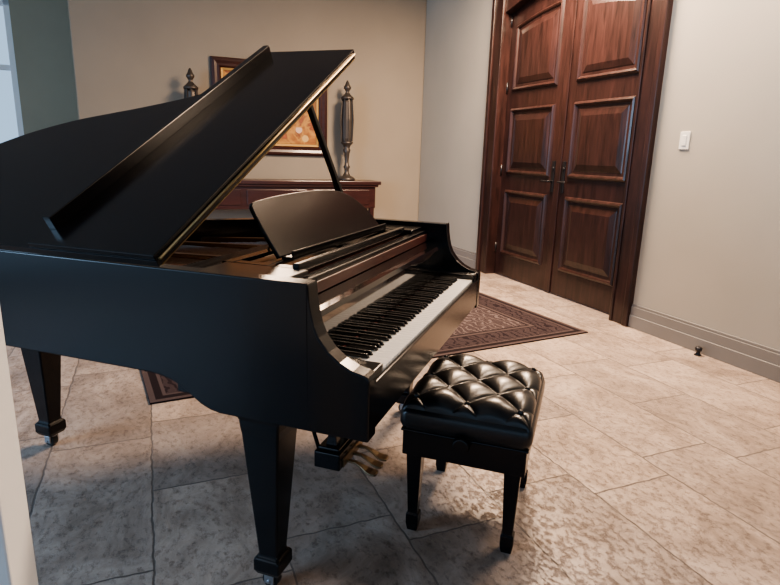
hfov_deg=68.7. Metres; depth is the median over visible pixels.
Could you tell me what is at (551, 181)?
door handle
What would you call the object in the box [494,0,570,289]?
leaf
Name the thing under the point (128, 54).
wall
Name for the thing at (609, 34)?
leaf
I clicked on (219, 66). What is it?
framed painting
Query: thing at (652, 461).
floor
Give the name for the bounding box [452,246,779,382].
baseboard
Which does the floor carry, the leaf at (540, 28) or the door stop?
the door stop
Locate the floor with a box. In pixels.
[6,272,779,584]
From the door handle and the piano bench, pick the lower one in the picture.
the piano bench
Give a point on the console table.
(248, 191)
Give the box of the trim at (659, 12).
[475,0,673,326]
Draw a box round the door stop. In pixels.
[694,346,701,355]
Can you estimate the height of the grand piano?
1.752 m
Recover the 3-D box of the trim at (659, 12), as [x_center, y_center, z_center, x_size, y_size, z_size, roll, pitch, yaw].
[1.572,-1.537,5.268,0.236,3.170,2.380,-4,15,-22]
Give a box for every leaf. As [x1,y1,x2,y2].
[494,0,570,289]
[550,0,647,313]
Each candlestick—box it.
[183,68,197,97]
[339,80,354,180]
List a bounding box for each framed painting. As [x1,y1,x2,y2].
[210,56,245,85]
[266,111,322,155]
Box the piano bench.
[400,354,544,553]
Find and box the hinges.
[494,16,512,251]
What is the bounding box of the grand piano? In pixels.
[0,45,480,584]
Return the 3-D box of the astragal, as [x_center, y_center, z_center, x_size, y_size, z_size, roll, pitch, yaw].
[1.595,-1.413,5.315,0.013,2.892,0.080,-4,15,-22]
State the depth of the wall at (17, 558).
0.93 m
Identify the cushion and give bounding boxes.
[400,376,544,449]
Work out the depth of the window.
6.93 m
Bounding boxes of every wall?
[0,308,37,584]
[8,0,78,134]
[67,0,426,220]
[418,0,779,350]
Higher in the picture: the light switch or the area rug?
the light switch
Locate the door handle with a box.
[541,161,565,192]
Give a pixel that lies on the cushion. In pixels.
(419, 418)
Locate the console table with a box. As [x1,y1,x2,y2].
[215,179,380,216]
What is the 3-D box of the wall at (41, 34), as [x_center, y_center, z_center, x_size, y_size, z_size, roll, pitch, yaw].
[-4.131,-2.316,7.301,9.200,3.400,0.201,-4,15,-22]
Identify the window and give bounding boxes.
[0,0,23,135]
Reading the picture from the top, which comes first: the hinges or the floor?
the hinges
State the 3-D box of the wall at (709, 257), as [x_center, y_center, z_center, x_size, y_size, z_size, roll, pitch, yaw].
[2.917,-0.880,2.235,0.201,3.400,12.880,-4,15,-22]
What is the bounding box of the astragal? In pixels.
[544,0,577,291]
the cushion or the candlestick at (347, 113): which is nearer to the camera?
the cushion
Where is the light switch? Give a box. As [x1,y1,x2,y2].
[678,132,690,148]
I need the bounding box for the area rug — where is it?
[140,292,587,404]
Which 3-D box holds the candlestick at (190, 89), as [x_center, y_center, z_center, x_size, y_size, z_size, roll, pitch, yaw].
[-2.252,-1.917,6.508,0.220,1.215,0.220,-4,15,-22]
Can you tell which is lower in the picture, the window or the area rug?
the area rug

